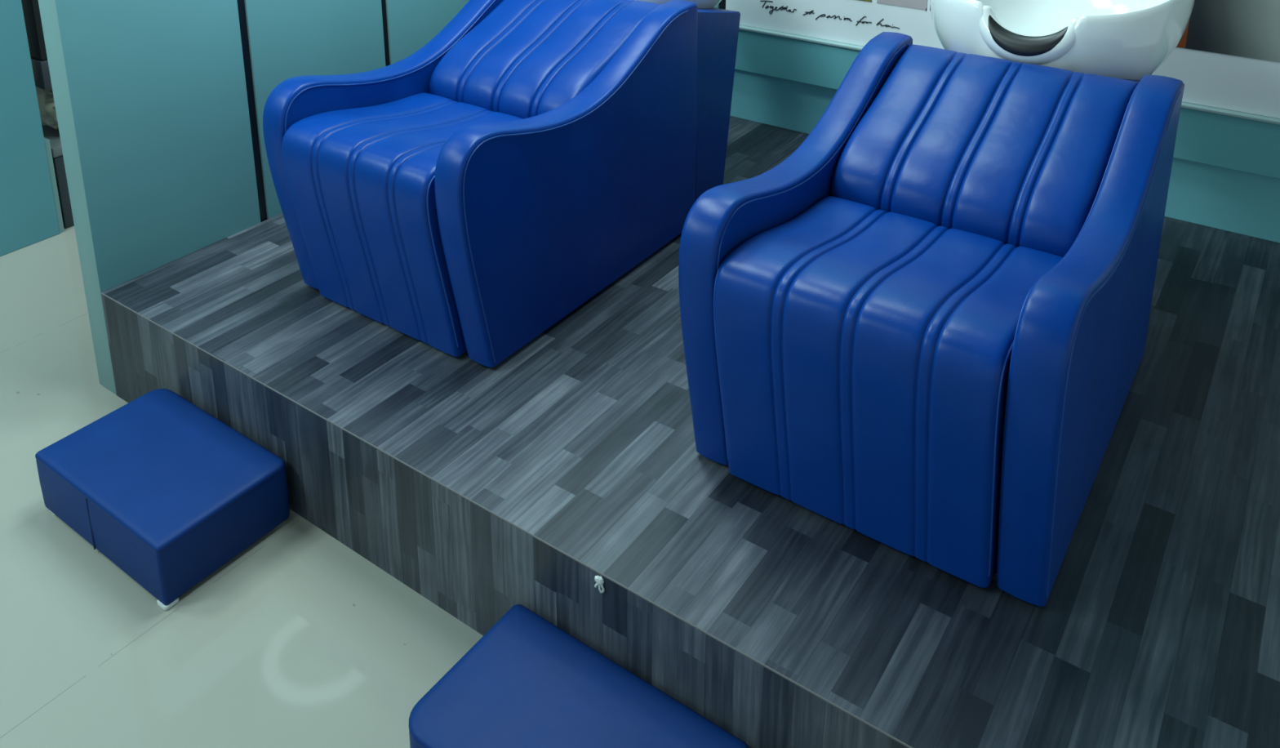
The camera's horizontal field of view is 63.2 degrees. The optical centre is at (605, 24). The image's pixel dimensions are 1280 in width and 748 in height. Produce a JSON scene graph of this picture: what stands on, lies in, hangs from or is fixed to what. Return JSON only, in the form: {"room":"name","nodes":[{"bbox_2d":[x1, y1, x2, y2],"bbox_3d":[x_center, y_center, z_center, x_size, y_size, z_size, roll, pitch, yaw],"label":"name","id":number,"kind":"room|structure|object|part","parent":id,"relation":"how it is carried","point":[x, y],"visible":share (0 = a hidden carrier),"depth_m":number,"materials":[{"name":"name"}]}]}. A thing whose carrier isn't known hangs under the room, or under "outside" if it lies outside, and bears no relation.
{"room":"salon","nodes":[
{"label":"salon","id":0,"kind":"room"},
{"bbox_2d":[0,0,59,256],"bbox_3d":[-2.919,-0.169,1.933,0.100,2.620,3.380,11,19,35],"label":"wall","id":1,"kind":"structure","parent":0,"point":[28,211],"depth_m":3.42,"materials":[{"name":"teal paint"}]},
{"bbox_2d":[21,0,52,89],"bbox_3d":[-1.829,-0.515,3.710,0.423,1.290,0.750,11,19,35],"label":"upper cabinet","id":2,"kind":"object","parent":1,"relation":"attached to","point":[31,11],"visible":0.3,"depth_m":3.45,"materials":[{"name":"black"}]},
{"bbox_2d":[44,137,64,233],"bbox_3d":[-1.907,0.549,3.559,0.074,0.340,0.018,11,19,35],"label":"trim","id":3,"kind":"structure","parent":1,"relation":"attached to","point":[47,144],"depth_m":3.54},
{"bbox_2d":[0,225,483,747],"bbox_3d":[-0.852,1.066,2.412,7.400,0.050,6.400,11,19,35],"label":"floor","id":4,"kind":"structure","parent":0,"point":[299,639],"depth_m":2.00,"materials":[{"name":"beige tile"}]},
{"bbox_2d":[41,124,74,228],"bbox_3d":[-1.825,0.449,3.982,0.436,0.302,0.764,11,19,35],"label":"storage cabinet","id":5,"kind":"object","parent":4,"relation":"on","point":[52,134],"visible":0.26,"depth_m":3.58,"materials":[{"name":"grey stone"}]},
{"bbox_2d":[35,86,58,128],"bbox_3d":[-1.878,0.260,3.728,0.280,0.200,0.340,11,19,35],"label":"bundle","id":6,"kind":"object","parent":5,"relation":"on","point":[45,97],"visible":0.14,"depth_m":3.58,"materials":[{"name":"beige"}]},
{"bbox_2d":[35,388,289,609],"bbox_3d":[-0.962,1.004,2.263,0.479,0.152,0.309,11,19,35],"label":"footstool","id":7,"kind":"object","parent":4,"relation":"on","point":[165,489],"visible":1,"depth_m":2.18,"materials":[{"name":"blue leather"}]},
{"bbox_2d":[408,604,749,747],"bbox_3d":[-0.051,1.173,1.637,0.479,0.152,0.296,11,19,35],"label":"footstool","id":8,"kind":"object","parent":4,"relation":"on","point":[527,682],"visible":1,"depth_m":1.66,"materials":[{"name":"blue leather"}]},
{"bbox_2d":[101,115,1279,747],"bbox_3d":[0.780,0.873,2.409,3.614,0.298,2.000,11,19,35],"label":"platform","id":9,"kind":"object","parent":4,"relation":"on","point":[553,467],"visible":0.54,"depth_m":1.91,"materials":[{"name":"grey wood"}]},
{"bbox_2d":[262,0,740,367],"bbox_3d":[-0.124,0.152,2.853,0.647,0.864,1.492,11,19,35],"label":"chair","id":10,"kind":"object","parent":9,"relation":"on","point":[470,191],"visible":0.99,"depth_m":2.48,"materials":[{"name":"blue leather"}]},
{"bbox_3d":[-0.508,0.260,2.835,0.076,0.647,0.944,11,19,35],"label":"armrest","id":11,"kind":"part","parent":10,"relation":"part of","materials":[{"name":"blue leather"}]},
{"bbox_3d":[-0.426,0.443,2.511,0.475,0.468,0.476,11,19,35],"label":"seat","id":12,"kind":"part","parent":10,"relation":"part of","materials":[{"name":"blue leather"}]},
{"bbox_3d":[-0.151,0.172,2.820,0.489,0.443,0.458,11,19,35],"label":"backrest","id":13,"kind":"part","parent":10,"relation":"part of","materials":[{"name":"blue leather"}]},
{"bbox_3d":[-0.049,0.347,2.513,0.076,0.647,0.944,11,19,35],"label":"armrest","id":14,"kind":"part","parent":10,"relation":"part of","materials":[{"name":"blue leather"}]},
{"bbox_2d":[635,0,721,8],"bbox_3d":[0.144,-0.186,3.145,0.576,0.375,0.573,11,19,35],"label":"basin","id":15,"kind":"object","parent":10,"relation":"in","point":[700,3],"depth_m":2.93,"materials":[{"name":"white ceramic"}]},
{"bbox_2d":[594,575,604,592],"bbox_3d":[-0.009,0.934,1.734,0.021,0.032,0.009,11,19,35],"label":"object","id":16,"kind":"object","parent":9,"relation":"attached to","point":[599,580],"visible":1,"depth_m":1.73,"materials":[{"name":"white"}]},
{"bbox_2d":[678,0,1195,606],"bbox_3d":[0.816,0.322,2.222,0.647,0.864,1.492,11,19,35],"label":"chair","id":17,"kind":"object","parent":9,"relation":"on","point":[921,330],"visible":1,"depth_m":1.83,"materials":[{"name":"blue leather"}]},
{"bbox_3d":[0.432,0.430,2.204,0.076,0.647,0.944,11,19,35],"label":"armrest","id":18,"kind":"part","parent":17,"relation":"part of","materials":[{"name":"blue leather"}]},
{"bbox_3d":[0.517,0.614,1.879,0.481,0.468,0.476,11,19,35],"label":"seat","id":19,"kind":"part","parent":17,"relation":"part of","materials":[{"name":"blue leather"}]},
{"bbox_3d":[0.789,0.342,2.189,0.489,0.443,0.458,11,19,35],"label":"backrest","id":20,"kind":"part","parent":17,"relation":"part of","materials":[{"name":"blue leather"}]},
{"bbox_2d":[929,0,1195,79],"bbox_3d":[1.084,-0.016,2.514,0.576,0.375,0.573,11,19,35],"label":"basin","id":21,"kind":"object","parent":17,"relation":"in","point":[1117,39],"depth_m":2.30,"materials":[{"name":"white ceramic"}]},
{"bbox_3d":[0.892,0.517,1.882,0.076,0.647,0.944,11,19,35],"label":"armrest","id":22,"kind":"part","parent":17,"relation":"part of","materials":[{"name":"blue leather"}]},
{"bbox_2d":[38,0,469,395],"bbox_3d":[-0.720,0.211,3.351,0.084,1.085,2.000,11,19,35],"label":"wall","id":23,"kind":"structure","parent":0,"point":[159,104],"depth_m":2.72,"materials":[{"name":"teal paint"}]},
{"bbox_3d":[-1.167,0.381,2.759,0.084,1.085,0.478,11,19,35],"label":"panel","id":24,"kind":"part","parent":23,"relation":"part of","materials":[{"name":"teal laminate"}]},
{"bbox_3d":[-0.870,0.268,3.152,0.084,1.085,0.481,11,19,35],"label":"panel","id":25,"kind":"part","parent":23,"relation":"part of","materials":[{"name":"teal laminate"}]},
{"bbox_3d":[-0.572,0.155,3.547,0.084,1.085,0.487,11,19,35],"label":"panel","id":26,"kind":"part","parent":23,"relation":"part of","materials":[{"name":"teal laminate"}]},
{"bbox_2d":[729,69,1279,242],"bbox_3d":[1.354,-0.486,2.936,3.698,2.620,0.100,11,19,35],"label":"wall","id":27,"kind":"structure","parent":0,"point":[1231,200],"depth_m":2.93,"materials":[{"name":"teal paint"}]},
{"bbox_2d":[719,0,725,9],"bbox_3d":[0.412,-0.759,3.494,0.024,1.542,0.015,11,19,35],"label":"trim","id":28,"kind":"structure","parent":27,"relation":"attached to","point":[722,3],"depth_m":3.68,"materials":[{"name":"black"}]},
{"bbox_2d":[734,25,1279,178],"bbox_3d":[1.331,0.243,3.068,3.562,0.158,0.046,11,19,35],"label":"wall ledge","id":29,"kind":"object","parent":27,"relation":"attached to","point":[1245,142],"visible":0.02,"depth_m":2.87,"materials":[{"name":"teal paint"}]},
{"bbox_2d":[725,0,943,48],"bbox_3d":[0.745,-0.038,3.445,0.773,0.184,0.022,11,19,35],"label":"poster","id":30,"kind":"object","parent":29,"relation":"on","point":[854,22],"depth_m":3.41,"materials":[{"name":"white paper"}]},
{"bbox_2d":[876,0,927,9],"bbox_3d":[0.933,-0.399,3.187,0.162,0.713,0.002,11,19,35],"label":"picture","id":31,"kind":"object","parent":30,"relation":"attached to","point":[881,4],"depth_m":3.28},
{"bbox_2d":[1151,0,1279,118],"bbox_3d":[1.655,0.071,2.789,0.310,0.315,0.022,11,19,35],"label":"poster","id":32,"kind":"object","parent":29,"relation":"on","point":[1224,55],"depth_m":2.77,"materials":[{"name":"white paper"}]},
{"bbox_2d":[1185,0,1279,62],"bbox_3d":[2.012,-0.195,2.432,1.072,0.713,0.002,11,19,35],"label":"picture","id":33,"kind":"object","parent":32,"relation":"attached to","point":[1228,30],"depth_m":2.75},
{"bbox_2d":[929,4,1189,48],"bbox_3d":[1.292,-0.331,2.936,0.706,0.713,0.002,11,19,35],"label":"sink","id":34,"kind":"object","parent":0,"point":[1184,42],"depth_m":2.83,"materials":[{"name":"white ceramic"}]}
]}

